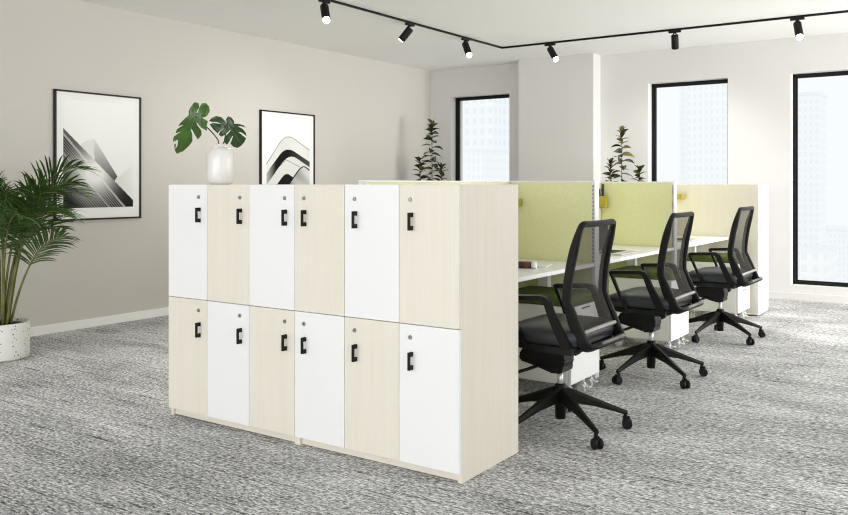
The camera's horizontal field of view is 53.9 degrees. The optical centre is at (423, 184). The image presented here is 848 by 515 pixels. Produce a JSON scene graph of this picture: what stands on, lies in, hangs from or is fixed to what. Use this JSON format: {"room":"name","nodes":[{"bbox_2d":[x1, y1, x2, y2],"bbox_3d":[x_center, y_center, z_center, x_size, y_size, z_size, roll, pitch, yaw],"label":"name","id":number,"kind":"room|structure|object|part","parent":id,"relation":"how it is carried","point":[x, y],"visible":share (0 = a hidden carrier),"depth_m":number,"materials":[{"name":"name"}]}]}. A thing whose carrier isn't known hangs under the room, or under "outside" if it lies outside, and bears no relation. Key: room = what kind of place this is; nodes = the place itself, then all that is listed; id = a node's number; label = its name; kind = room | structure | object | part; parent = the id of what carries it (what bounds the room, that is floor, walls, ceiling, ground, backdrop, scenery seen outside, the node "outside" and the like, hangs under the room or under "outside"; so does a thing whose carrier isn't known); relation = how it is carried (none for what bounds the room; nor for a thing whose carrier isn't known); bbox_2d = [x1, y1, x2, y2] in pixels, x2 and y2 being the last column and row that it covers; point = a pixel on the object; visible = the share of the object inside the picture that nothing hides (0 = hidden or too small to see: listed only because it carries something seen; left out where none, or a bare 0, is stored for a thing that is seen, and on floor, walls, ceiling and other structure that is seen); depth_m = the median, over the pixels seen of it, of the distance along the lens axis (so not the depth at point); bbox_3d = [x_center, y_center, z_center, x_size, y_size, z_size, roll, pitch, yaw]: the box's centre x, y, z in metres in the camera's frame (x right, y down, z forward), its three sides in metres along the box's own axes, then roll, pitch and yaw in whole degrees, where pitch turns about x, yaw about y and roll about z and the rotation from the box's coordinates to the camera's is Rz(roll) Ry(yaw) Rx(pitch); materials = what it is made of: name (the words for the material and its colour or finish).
{"room":"open-plan office","nodes":[
{"label":"open-plan office","id":0,"kind":"room"},
{"bbox_2d":[0,317,29,361],"bbox_3d":[-2.934,1.075,5.777,0.374,0.250,0.374,0,0,34],"label":"pot","id":1,"kind":"object","parent":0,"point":[14,331],"depth_m":5.69,"materials":[{"name":"stone"}]},
{"bbox_2d":[0,0,430,326],"bbox_3d":[-3.619,-0.164,6.011,0.200,2.727,13.410,0,0,34],"label":"wall","id":2,"kind":"structure","parent":0,"point":[372,116],"depth_m":7.56,"materials":[{"name":"grey paint"}]},
{"bbox_2d":[53,89,140,220],"bbox_3d":[-2.752,-0.237,7.071,0.027,1.069,0.823,0,0,34],"label":"framed print","id":3,"kind":"object","parent":2,"relation":"attached to","point":[103,131],"visible":0.89,"depth_m":7.07,"materials":[{"name":"black"}]},
{"bbox_2d":[30,307,168,336],"bbox_3d":[-3.559,1.164,5.909,0.014,0.072,12.910,0,0,34],"label":"baseboard","id":4,"kind":"structure","parent":2,"relation":"attached to","point":[93,322],"depth_m":7.05,"materials":[{"name":"white paint"}]},
{"bbox_2d":[259,110,314,184],"bbox_3d":[-1.458,-0.238,8.954,0.027,1.071,0.827,0,0,34],"label":"framed print","id":5,"kind":"object","parent":2,"relation":"attached to","point":[286,139],"visible":0.8,"depth_m":8.92,"materials":[{"name":"black"}]},
{"bbox_2d":[0,298,847,514],"bbox_3d":[0.002,1.250,3.523,8.987,0.100,13.410,0,0,34],"label":"floor","id":6,"kind":"structure","parent":0,"point":[88,426],"depth_m":3.79,"materials":[{"name":"carpet"}]},
{"bbox_2d":[0,155,101,361],"bbox_3d":[-2.847,0.489,5.716,1.110,1.421,1.182,0,0,34],"label":"potted palm","id":7,"kind":"object","parent":6,"relation":"on","point":[14,331],"visible":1,"depth_m":5.71,"materials":[{"name":"plant"}]},
{"bbox_2d":[169,185,297,444],"bbox_3d":[-0.828,0.600,4.277,0.891,1.200,0.527,0,0,34],"label":"cabinet","id":8,"kind":"object","parent":6,"relation":"on","point":[232,310],"visible":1,"depth_m":4.06,"materials":[{"name":"beige wood"}]},
{"bbox_3d":[-1.201,0.290,4.259,0.295,0.577,0.018,0,0,34],"label":"door","id":9,"kind":"part","parent":8,"relation":"part of","materials":[{"name":"white laminate"}]},
{"bbox_3d":[-1.201,0.870,4.259,0.295,0.576,0.018,0,0,34],"label":"door","id":10,"kind":"part","parent":8,"relation":"part of","materials":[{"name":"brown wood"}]},
{"bbox_3d":[-1.135,0.153,4.185,0.011,0.074,0.028,0,0,34],"label":"handle","id":11,"kind":"part","parent":8,"relation":"part of","materials":[{"name":"black metal"}]},
{"bbox_3d":[-1.135,0.730,4.185,0.011,0.074,0.028,0,0,34],"label":"handle","id":12,"kind":"part","parent":8,"relation":"part of","materials":[{"name":"black metal"}]},
{"bbox_2d":[206,144,233,184],"bbox_3d":[-1.099,-0.110,4.504,0.147,0.219,0.147,0,0,34],"label":"vase","id":13,"kind":"object","parent":8,"relation":"on","point":[220,158],"visible":1,"depth_m":4.45,"materials":[{"name":"white ceramic"}]},
{"bbox_2d":[173,102,218,153],"bbox_3d":[-1.231,-0.250,4.448,0.129,0.381,0.273,0,0,43],"label":"monstera leaf","id":14,"kind":"object","parent":13,"relation":"in","point":[184,138],"visible":0.94,"depth_m":4.46,"materials":[{"name":"green plant"}]},
{"bbox_2d":[209,116,245,147],"bbox_3d":[-1.049,-0.215,4.498,0.217,0.310,0.077,0,0,23],"label":"monstera leaf","id":15,"kind":"object","parent":13,"relation":"in","point":[238,139],"visible":0.93,"depth_m":4.51,"materials":[{"name":"green plant"}]},
{"bbox_3d":[-0.956,0.290,4.091,0.295,0.577,0.018,0,0,34],"label":"door","id":16,"kind":"part","parent":8,"relation":"part of","materials":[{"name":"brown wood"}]},
{"bbox_3d":[-0.956,0.870,4.091,0.295,0.576,0.018,0,0,34],"label":"door","id":17,"kind":"part","parent":8,"relation":"part of","materials":[{"name":"white laminate"}]},
{"bbox_3d":[-0.890,0.153,4.017,0.011,0.074,0.028,0,0,34],"label":"handle","id":18,"kind":"part","parent":8,"relation":"part of","materials":[{"name":"black metal"}]},
{"bbox_3d":[-0.890,0.730,4.017,0.011,0.074,0.028,0,0,34],"label":"handle","id":19,"kind":"part","parent":8,"relation":"part of","materials":[{"name":"black metal"}]},
{"bbox_3d":[-0.711,0.290,3.923,0.295,0.577,0.018,0,0,34],"label":"door","id":20,"kind":"part","parent":8,"relation":"part of","materials":[{"name":"white laminate"}]},
{"bbox_3d":[-0.711,0.870,3.923,0.295,0.576,0.018,0,0,34],"label":"door","id":21,"kind":"part","parent":8,"relation":"part of","materials":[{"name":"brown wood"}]},
{"bbox_3d":[-0.645,0.153,3.849,0.011,0.074,0.028,0,0,34],"label":"handle","id":22,"kind":"part","parent":8,"relation":"part of","materials":[{"name":"black metal"}]},
{"bbox_3d":[-0.645,0.730,3.849,0.011,0.074,0.028,0,0,34],"label":"handle","id":23,"kind":"part","parent":8,"relation":"part of","materials":[{"name":"black metal"}]},
{"bbox_2d":[295,185,517,483],"bbox_3d":[-0.094,0.600,3.773,0.891,1.200,0.527,0,0,34],"label":"cabinet","id":24,"kind":"object","parent":6,"relation":"on","point":[406,296],"visible":1,"depth_m":3.54,"materials":[{"name":"beige wood"}]},
{"bbox_3d":[-0.546,0.153,3.781,0.011,0.074,0.028,0,0,34],"label":"handle","id":25,"kind":"part","parent":24,"relation":"part of","materials":[{"name":"black metal"}]},
{"bbox_3d":[-0.546,0.730,3.781,0.011,0.074,0.028,0,0,34],"label":"handle","id":26,"kind":"part","parent":24,"relation":"part of","materials":[{"name":"black metal"}]},
{"bbox_3d":[-0.467,0.290,3.754,0.295,0.577,0.018,0,0,34],"label":"door","id":27,"kind":"part","parent":24,"relation":"part of","materials":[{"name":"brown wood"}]},
{"bbox_3d":[-0.467,0.870,3.754,0.295,0.576,0.018,0,0,34],"label":"door","id":28,"kind":"part","parent":24,"relation":"part of","materials":[{"name":"white laminate"}]},
{"bbox_3d":[-0.302,0.153,3.613,0.011,0.074,0.028,0,0,34],"label":"handle","id":29,"kind":"part","parent":24,"relation":"part of","materials":[{"name":"black metal"}]},
{"bbox_3d":[-0.302,0.730,3.613,0.011,0.074,0.028,0,0,34],"label":"handle","id":30,"kind":"part","parent":24,"relation":"part of","materials":[{"name":"black metal"}]},
{"bbox_3d":[-0.222,0.290,3.586,0.295,0.577,0.018,0,0,34],"label":"door","id":31,"kind":"part","parent":24,"relation":"part of","materials":[{"name":"white laminate"}]},
{"bbox_3d":[-0.222,0.870,3.586,0.295,0.576,0.018,0,0,34],"label":"door","id":32,"kind":"part","parent":24,"relation":"part of","materials":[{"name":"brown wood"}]},
{"bbox_3d":[-0.057,0.153,3.445,0.011,0.074,0.028,0,0,34],"label":"handle","id":33,"kind":"part","parent":24,"relation":"part of","materials":[{"name":"black metal"}]},
{"bbox_3d":[-0.057,0.730,3.445,0.011,0.074,0.028,0,0,34],"label":"handle","id":34,"kind":"part","parent":24,"relation":"part of","materials":[{"name":"black metal"}]},
{"bbox_3d":[0.023,0.290,3.418,0.295,0.577,0.018,0,0,34],"label":"door","id":35,"kind":"part","parent":24,"relation":"part of","materials":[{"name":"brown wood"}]},
{"bbox_3d":[0.023,0.870,3.418,0.295,0.576,0.018,0,0,34],"label":"door","id":36,"kind":"part","parent":24,"relation":"part of","materials":[{"name":"white laminate"}]},
{"bbox_2d":[413,119,446,180],"bbox_3d":[0.087,0.190,10.389,0.488,2.020,0.360,0,0,-11],"label":"rubber plant","id":37,"kind":"object","parent":6,"relation":"on","point":[430,128],"visible":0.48,"depth_m":10.38,"materials":[{"name":"green plant"}]},
{"bbox_2d":[358,180,601,219],"bbox_3d":[0.987,0.589,6.159,0.054,1.222,4.600,0,0,34],"label":"screen","id":38,"kind":"object","parent":6,"relation":"on","point":[360,182],"visible":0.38,"depth_m":4.77,"materials":[{"name":"fabric"}]},
{"bbox_3d":[-0.312,0.594,4.268,0.054,1.212,0.012,0,0,34],"label":"post","id":39,"kind":"part","parent":38,"relation":"part of","materials":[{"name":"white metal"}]},
{"bbox_2d":[518,259,566,286],"bbox_3d":[0.380,0.843,4.697,0.594,0.715,1.519,0,0,34],"label":"desk","id":40,"kind":"object","parent":6,"relation":"on","point":[543,275],"visible":0.02,"depth_m":4.76,"materials":[{"name":"white laminate"}]},
{"bbox_2d":[518,261,536,268],"bbox_3d":[0.541,0.465,4.841,0.228,0.041,0.041,0,0,20],"label":"pencil case","id":41,"kind":"object","parent":40,"relation":"on","point":[521,264],"visible":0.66,"depth_m":4.80,"materials":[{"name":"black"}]},
{"bbox_2d":[537,263,551,267],"bbox_3d":[0.668,0.481,4.964,0.152,0.008,0.212,0,0,17],"label":"notebook","id":42,"kind":"object","parent":40,"relation":"on","point":[539,265],"visible":0.49,"depth_m":4.92,"materials":[{"name":"white paper"}]},
{"bbox_2d":[510,181,598,377],"bbox_3d":[0.829,0.589,5.351,0.599,1.223,0.061,0,0,34],"label":"screen","id":43,"kind":"object","parent":6,"relation":"on","point":[550,214],"visible":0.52,"depth_m":5.33,"materials":[{"name":"fabric"}]},
{"bbox_3d":[0.820,0.579,5.358,0.575,1.182,0.052,0,0,34],"label":"fabric panel","id":44,"kind":"part","parent":43,"relation":"part of","materials":[{"name":"fabric"}]},
{"bbox_3d":[1.066,0.594,5.188,0.024,1.212,0.060,0,0,34],"label":"post","id":45,"kind":"part","parent":43,"relation":"part of","materials":[{"name":"white metal"}]},
{"bbox_2d":[518,286,598,392],"bbox_3d":[0.750,0.913,4.923,0.500,0.574,0.405,0,0,34],"label":"pedestal","id":46,"kind":"object","parent":6,"relation":"on","point":[585,364],"visible":0.39,"depth_m":4.78,"materials":[{"name":"white metal"}]},
{"bbox_2d":[518,286,562,306],"bbox_3d":[0.737,0.655,4.932,0.470,0.058,0.405,0,0,34],"label":"seat cushion","id":47,"kind":"object","parent":46,"relation":"on","point":[550,292],"depth_m":4.81,"materials":[{"name":"fabric"}]},
{"bbox_3d":[0.923,1.016,4.804,0.019,0.202,0.402,0,0,34],"label":"drawer","id":48,"kind":"part","parent":46,"relation":"part of","materials":[{"name":"white laminate"}]},
{"bbox_2d":[519,53,599,181],"bbox_3d":[1.624,-0.164,10.052,0.977,2.727,0.210,0,0,34],"label":"column","id":49,"kind":"structure","parent":6,"relation":"on","point":[559,101],"depth_m":9.93,"materials":[{"name":"white paint"}]},
{"bbox_2d":[518,219,632,449],"bbox_3d":[0.647,0.684,4.101,0.670,1.031,0.688,0,0,34],"label":"chair","id":50,"kind":"object","parent":6,"relation":"on","point":[550,341],"visible":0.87,"depth_m":3.94,"materials":[{"name":"black plastic"}]},
{"bbox_3d":[0.464,0.894,4.027,0.218,0.040,0.087,0,0,-8],"label":"height lever","id":51,"kind":"part","parent":50,"relation":"part of","materials":[{"name":"black plastic"}]},
{"bbox_3d":[0.524,1.059,4.189,0.314,0.142,0.044,0,0,34],"label":"leg","id":52,"kind":"part","parent":50,"relation":"part of","materials":[{"name":"black plastic"}]},
{"bbox_3d":[0.532,1.059,3.981,0.314,0.142,0.044,0,0,-39],"label":"leg","id":53,"kind":"part","parent":50,"relation":"part of","materials":[{"name":"black plastic"}]},
{"bbox_3d":[0.527,0.645,3.876,0.335,0.271,0.078,0,0,34],"label":"armrest","id":54,"kind":"part","parent":50,"relation":"part of","materials":[{"name":"black plastic"}]},
{"bbox_3d":[0.818,0.645,4.300,0.335,0.271,0.078,0,0,34],"label":"armrest","id":55,"kind":"part","parent":50,"relation":"part of","materials":[{"name":"black plastic"}]},
{"bbox_3d":[0.652,0.706,4.102,0.450,0.091,0.494,0,0,34],"label":"seat","id":56,"kind":"part","parent":50,"relation":"part of","materials":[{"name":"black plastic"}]},
{"bbox_3d":[0.730,1.059,3.926,0.044,0.142,0.314,0,0,-21],"label":"leg","id":57,"kind":"part","parent":50,"relation":"part of","materials":[{"name":"black plastic"}]},
{"bbox_3d":[0.842,0.469,3.971,0.197,0.601,0.450,0,0,34],"label":"frame","id":58,"kind":"part","parent":50,"relation":"part of","materials":[{"name":"black plastic"}]},
{"bbox_3d":[0.844,1.059,4.098,0.314,0.142,0.044,0,0,-3],"label":"leg","id":59,"kind":"part","parent":50,"relation":"part of","materials":[{"name":"black plastic"}]},
{"bbox_2d":[602,125,645,181],"bbox_3d":[2.228,0.275,9.215,0.520,1.851,0.319,0,0,11],"label":"rubber plant","id":60,"kind":"object","parent":6,"relation":"on","point":[622,131],"visible":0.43,"depth_m":9.22,"materials":[{"name":"green plant"}]},
{"bbox_2d":[610,245,659,265],"bbox_3d":[1.265,0.843,5.986,0.594,0.715,1.472,0,0,34],"label":"desk","id":61,"kind":"object","parent":6,"relation":"on","point":[643,251],"visible":0.1,"depth_m":6.13,"materials":[{"name":"white laminate"}]},
{"bbox_2d":[611,250,637,255],"bbox_3d":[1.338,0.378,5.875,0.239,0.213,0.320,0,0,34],"label":"notebook","id":62,"kind":"object","parent":61,"relation":"on","point":[613,252],"visible":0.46,"depth_m":5.80,"materials":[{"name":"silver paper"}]},
{"bbox_2d":[601,182,676,293],"bbox_3d":[1.701,0.589,6.620,0.599,1.223,0.061,0,0,34],"label":"screen","id":63,"kind":"object","parent":6,"relation":"on","point":[641,211],"visible":0.47,"depth_m":6.59,"materials":[{"name":"fabric"}]},
{"bbox_2d":[599,184,607,207],"bbox_3d":[1.444,0.092,6.714,0.056,0.190,0.076,0,0,34],"label":"pen cup","id":64,"kind":"object","parent":63,"relation":"attached to","point":[603,200],"visible":0.77,"depth_m":6.69,"materials":[{"name":"yellow plastic"}]},
{"bbox_3d":[1.938,0.594,6.457,0.024,1.212,0.060,0,0,34],"label":"post","id":65,"kind":"part","parent":63,"relation":"part of","materials":[{"name":"white metal"}]},
{"bbox_2d":[609,265,688,348],"bbox_3d":[1.690,0.913,6.213,0.500,0.574,0.405,0,0,34],"label":"pedestal","id":66,"kind":"object","parent":6,"relation":"on","point":[673,327],"visible":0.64,"depth_m":6.07,"materials":[{"name":"white metal"}]},
{"bbox_2d":[610,265,687,279],"bbox_3d":[1.678,0.655,6.221,0.470,0.058,0.405,0,0,34],"label":"seat cushion","id":67,"kind":"object","parent":66,"relation":"on","point":[652,271],"depth_m":6.12,"materials":[{"name":"fabric"}]},
{"bbox_3d":[1.864,1.016,6.093,0.019,0.202,0.402,0,0,34],"label":"drawer","id":68,"kind":"part","parent":66,"relation":"part of","materials":[{"name":"white laminate"}]},
{"bbox_2d":[599,211,707,388],"bbox_3d":[1.398,0.684,5.223,0.670,1.031,0.688,0,0,34],"label":"chair","id":69,"kind":"object","parent":6,"relation":"on","point":[642,308],"visible":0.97,"depth_m":5.07,"materials":[{"name":"black plastic"}]},
{"bbox_3d":[1.275,1.059,5.311,0.314,0.142,0.044,0,0,34],"label":"leg","id":70,"kind":"part","parent":69,"relation":"part of","materials":[{"name":"black plastic"}]},
{"bbox_3d":[1.214,0.894,5.149,0.218,0.040,0.087,0,0,-8],"label":"height lever","id":71,"kind":"part","parent":69,"relation":"part of","materials":[{"name":"black plastic"}]},
{"bbox_3d":[1.282,1.059,5.104,0.314,0.142,0.044,0,0,-39],"label":"leg","id":72,"kind":"part","parent":69,"relation":"part of","materials":[{"name":"black plastic"}]},
{"bbox_3d":[1.277,0.645,4.998,0.335,0.271,0.078,0,0,34],"label":"armrest","id":73,"kind":"part","parent":69,"relation":"part of","materials":[{"name":"black plastic"}]},
{"bbox_3d":[1.568,0.645,5.422,0.335,0.271,0.078,0,0,34],"label":"armrest","id":74,"kind":"part","parent":69,"relation":"part of","materials":[{"name":"black plastic"}]},
{"bbox_3d":[1.403,0.706,5.224,0.450,0.091,0.494,0,0,34],"label":"seat","id":75,"kind":"part","parent":69,"relation":"part of","materials":[{"name":"black fabric"}]},
{"bbox_3d":[1.481,1.059,5.049,0.044,0.142,0.314,0,0,-21],"label":"leg","id":76,"kind":"part","parent":69,"relation":"part of","materials":[{"name":"black plastic"}]},
{"bbox_3d":[1.594,1.059,5.220,0.314,0.142,0.044,0,0,-3],"label":"leg","id":77,"kind":"part","parent":69,"relation":"part of","materials":[{"name":"black plastic"}]},
{"bbox_3d":[1.593,0.469,5.093,0.197,0.601,0.450,0,0,34],"label":"frame","id":78,"kind":"part","parent":69,"relation":"part of","materials":[{"name":"black plastic"}]},
{"bbox_2d":[688,236,727,312],"bbox_3d":[2.146,0.843,7.268,0.594,0.715,1.502,0,0,34],"label":"desk","id":79,"kind":"object","parent":6,"relation":"on","point":[704,239],"visible":0.12,"depth_m":7.49,"materials":[{"name":"white laminate"}]},
{"bbox_2d":[686,253,749,318],"bbox_3d":[2.648,0.913,7.496,0.500,0.574,0.405,0,0,34],"label":"pedestal","id":80,"kind":"object","parent":6,"relation":"on","point":[738,299],"visible":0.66,"depth_m":7.35,"materials":[{"name":"white metal"}]},
{"bbox_2d":[687,253,728,262],"bbox_3d":[2.636,0.655,7.504,0.470,0.058,0.405,0,0,34],"label":"seat cushion","id":81,"kind":"object","parent":80,"relation":"on","point":[697,258],"depth_m":7.38,"materials":[{"name":"fabric"}]},
{"bbox_3d":[2.822,1.016,7.376,0.019,0.202,0.402,0,0,34],"label":"drawer","id":82,"kind":"part","parent":80,"relation":"part of","materials":[{"name":"white metal"}]},
{"bbox_2d":[677,185,767,315],"bbox_3d":[2.781,0.600,7.995,0.900,1.200,0.408,0,0,34],"label":"storage cabinet","id":83,"kind":"object","parent":6,"relation":"on","point":[714,207],"visible":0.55,"depth_m":7.75,"materials":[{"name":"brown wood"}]},
{"bbox_2d":[677,194,684,198],"bbox_3d":[2.383,0.117,7.966,0.191,0.046,0.084,0,0,34],"label":"tray","id":84,"kind":"object","parent":83,"relation":"attached to","point":[679,196],"visible":0.42,"depth_m":7.89,"materials":[{"name":"yellow plastic"}]},
{"bbox_2d":[688,206,765,344],"bbox_3d":[2.299,0.684,6.545,0.670,1.031,0.688,0,0,34],"label":"chair","id":85,"kind":"object","parent":6,"relation":"on","point":[713,283],"visible":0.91,"depth_m":6.38,"materials":[{"name":"black plastic"}]},
{"bbox_3d":[2.176,1.059,6.633,0.314,0.142,0.044,0,0,34],"label":"leg","id":86,"kind":"part","parent":85,"relation":"part of","materials":[{"name":"black plastic"}]},
{"bbox_3d":[2.183,1.059,6.426,0.314,0.142,0.044,0,0,-39],"label":"leg","id":87,"kind":"part","parent":85,"relation":"part of","materials":[{"name":"black plastic"}]},
{"bbox_3d":[2.179,0.645,6.320,0.335,0.271,0.078,0,0,34],"label":"armrest","id":88,"kind":"part","parent":85,"relation":"part of","materials":[{"name":"black plastic"}]},
{"bbox_3d":[2.470,0.645,6.744,0.335,0.271,0.078,0,0,34],"label":"armrest","id":89,"kind":"part","parent":85,"relation":"part of","materials":[{"name":"black plastic"}]},
{"bbox_3d":[2.304,0.706,6.546,0.450,0.091,0.494,0,0,34],"label":"seat","id":90,"kind":"part","parent":85,"relation":"part of","materials":[{"name":"black fabric"}]},
{"bbox_3d":[2.382,1.059,6.371,0.044,0.142,0.314,0,0,-21],"label":"leg","id":91,"kind":"part","parent":85,"relation":"part of","materials":[{"name":"black plastic"}]},
{"bbox_3d":[2.495,1.059,6.542,0.314,0.142,0.044,0,0,-3],"label":"leg","id":92,"kind":"part","parent":85,"relation":"part of","materials":[{"name":"black plastic"}]},
{"bbox_3d":[2.494,0.469,6.416,0.197,0.601,0.450,0,0,34],"label":"frame","id":93,"kind":"part","parent":85,"relation":"part of","materials":[{"name":"black plastic"}]},
{"bbox_2d":[78,0,847,70],"bbox_3d":[0.002,-1.602,3.523,8.987,0.150,13.410,0,0,34],"label":"ceiling","id":94,"kind":"structure","parent":0,"point":[503,23],"depth_m":7.81,"materials":[{"name":"white paint"}]},
{"bbox_2d":[327,0,847,48],"bbox_3d":[0.558,-1.516,2.807,6.819,0.020,11.009,0,0,34],"label":"track","id":95,"kind":"object","parent":94,"relation":"attached to","point":[332,1],"visible":1,"depth_m":8.01,"materials":[{"name":"black metal"}]},
{"bbox_2d":[318,0,329,23],"bbox_3d":[-0.795,-1.404,6.793,0.120,0.203,0.132,0,0,34],"label":"track spotlight","id":96,"kind":"object","parent":95,"relation":"hanging from","point":[325,14],"visible":1,"depth_m":6.76,"materials":[{"name":"black metal"}]},
{"bbox_2d":[399,23,414,41],"bbox_3d":[-0.164,-1.420,7.828,0.137,0.173,0.122,0,0,34],"label":"track spotlight","id":97,"kind":"object","parent":95,"relation":"hanging from","point":[406,33],"visible":1,"depth_m":7.79,"materials":[{"name":"black metal"}]},
{"bbox_3d":[-2.245,-1.517,4.732,0.018,0.020,11.009,0,0,34],"label":"rail","id":98,"kind":"part","parent":95,"relation":"part of","materials":[{"name":"black metal"}]},
{"bbox_2d":[461,38,471,57],"bbox_3d":[0.451,-1.403,8.602,0.124,0.205,0.120,0,0,34],"label":"track spotlight","id":99,"kind":"object","parent":95,"relation":"hanging from","point":[465,44],"visible":1,"depth_m":8.56,"materials":[{"name":"black metal"}]},
{"bbox_2d":[544,43,558,61],"bbox_3d":[1.365,-1.405,8.915,0.070,0.201,0.167,0,0,-45],"label":"track spotlight","id":100,"kind":"object","parent":95,"relation":"hanging from","point":[550,49],"visible":1,"depth_m":8.88,"materials":[{"name":"black metal"}]},
{"bbox_2d":[668,30,680,49],"bbox_3d":[2.475,-1.416,8.197,0.120,0.180,0.128,0,0,34],"label":"track spotlight","id":101,"kind":"object","parent":95,"relation":"hanging from","point":[674,37],"visible":1,"depth_m":8.17,"materials":[{"name":"black metal"}]},
{"bbox_3d":[3.678,-1.517,7.331,6.801,0.020,0.018,0,0,34],"label":"rail","id":102,"kind":"part","parent":95,"relation":"part of","materials":[{"name":"black metal"}]},
{"bbox_2d":[790,17,804,39],"bbox_3d":[3.361,-1.401,7.519,0.120,0.209,0.114,0,0,34],"label":"track spotlight","id":103,"kind":"object","parent":95,"relation":"hanging from","point":[797,25],"visible":1,"depth_m":7.49,"materials":[{"name":"black metal"}]},
{"bbox_2d":[431,32,847,295],"bbox_3d":[3.796,-0.164,8.869,8.787,2.727,0.300,0,0,34],"label":"wall","id":104,"kind":"structure","parent":0,"point":[759,74],"depth_m":9.03,"materials":[{"name":"white paint"}]},
{"bbox_2d":[456,94,508,180],"bbox_3d":[0.804,-0.057,10.931,0.882,2.203,0.070,0,0,34],"label":"window","id":105,"kind":"structure","parent":104,"relation":"in","point":[458,100],"depth_m":11.14,"materials":[{"name":"black metal"}]},
{"bbox_2d":[652,79,727,181],"bbox_3d":[3.014,-0.057,9.413,0.886,2.203,0.070,0,0,34],"label":"window","id":106,"kind":"structure","parent":104,"relation":"in","point":[721,81],"depth_m":9.62,"materials":[{"name":"black metal"}]},
{"bbox_2d":[768,291,847,303],"bbox_3d":[3.566,1.161,8.710,8.587,0.078,0.224,0,0,34],"label":"baseboard","id":107,"kind":"structure","parent":104,"relation":"attached to","point":[771,294],"depth_m":8.56,"materials":[{"name":"white paint"}]},
{"bbox_2d":[793,71,847,286],"bbox_3d":[4.265,-0.057,8.553,0.886,2.203,0.070,0,0,34],"label":"window","id":108,"kind":"structure","parent":104,"relation":"in","point":[796,77],"depth_m":8.77,"materials":[{"name":"black metal"}]},
{"label":"outside","id":109,"kind":"structure","parent":0,"visible":0},
{"bbox_2d":[463,98,508,180],"bbox_3d":[38.296,56.700,342.525,14.400,377.000,64.800,0,0,34],"label":"tower block","id":110,"kind":"object","parent":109,"point":[486,121],"visible":0.02,"depth_m":316.49,"materials":[{"name":"white"}]},
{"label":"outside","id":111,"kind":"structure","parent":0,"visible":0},
{"bbox_2d":[463,149,508,180],"bbox_3d":[21.011,116.900,276.751,8.400,256.600,16.800,0,0,34],"label":"tower block","id":112,"kind":"object","parent":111,"point":[480,164],"visible":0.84,"depth_m":271.30,"materials":[{"name":"white"}]},
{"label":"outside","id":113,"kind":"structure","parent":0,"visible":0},
{"bbox_2d":[688,83,727,184],"bbox_3d":[108.684,4.700,294.165,12.400,481.000,64.800,0,0,34],"label":"tower block","id":114,"kind":"object","parent":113,"point":[707,104],"visible":0.02,"depth_m":267.36,"materials":[{"name":"white"}]},
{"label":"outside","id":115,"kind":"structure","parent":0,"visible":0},
{"bbox_2d":[680,86,687,184],"bbox_3d":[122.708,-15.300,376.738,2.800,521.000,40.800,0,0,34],"label":"tower block","id":116,"kind":"object","parent":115,"point":[683,89],"visible":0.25,"depth_m":360.47,"materials":[{"name":"white"}]},
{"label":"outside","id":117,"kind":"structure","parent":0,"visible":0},
{"bbox_2d":[798,91,827,279],"bbox_3d":[136.701,106.700,294.328,8.000,277.000,16.800,0,0,34],"label":"tower block","id":118,"kind":"object","parent":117,"point":[811,105],"visible":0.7,"depth_m":288.24,"materials":[{"name":"white"}]},
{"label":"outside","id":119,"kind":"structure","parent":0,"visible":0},
{"bbox_2d":[798,245,839,281],"bbox_3d":[119.862,132.150,252.513,7.600,226.100,24.800,0,0,34],"label":"tower block","id":120,"kind":"object","parent":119,"point":[817,262],"visible":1,"depth_m":243.73,"materials":[{"name":"white"}]},
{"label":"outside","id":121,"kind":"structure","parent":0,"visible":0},
{"bbox_2d":[826,225,847,282],"bbox_3d":[198.390,132.800,397.537,36.000,224.800,40.800,0,0,34],"label":"tower block","id":122,"kind":"object","parent":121,"point":[837,235],"visible":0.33,"depth_m":379.43,"materials":[{"name":"white"}]}
]}

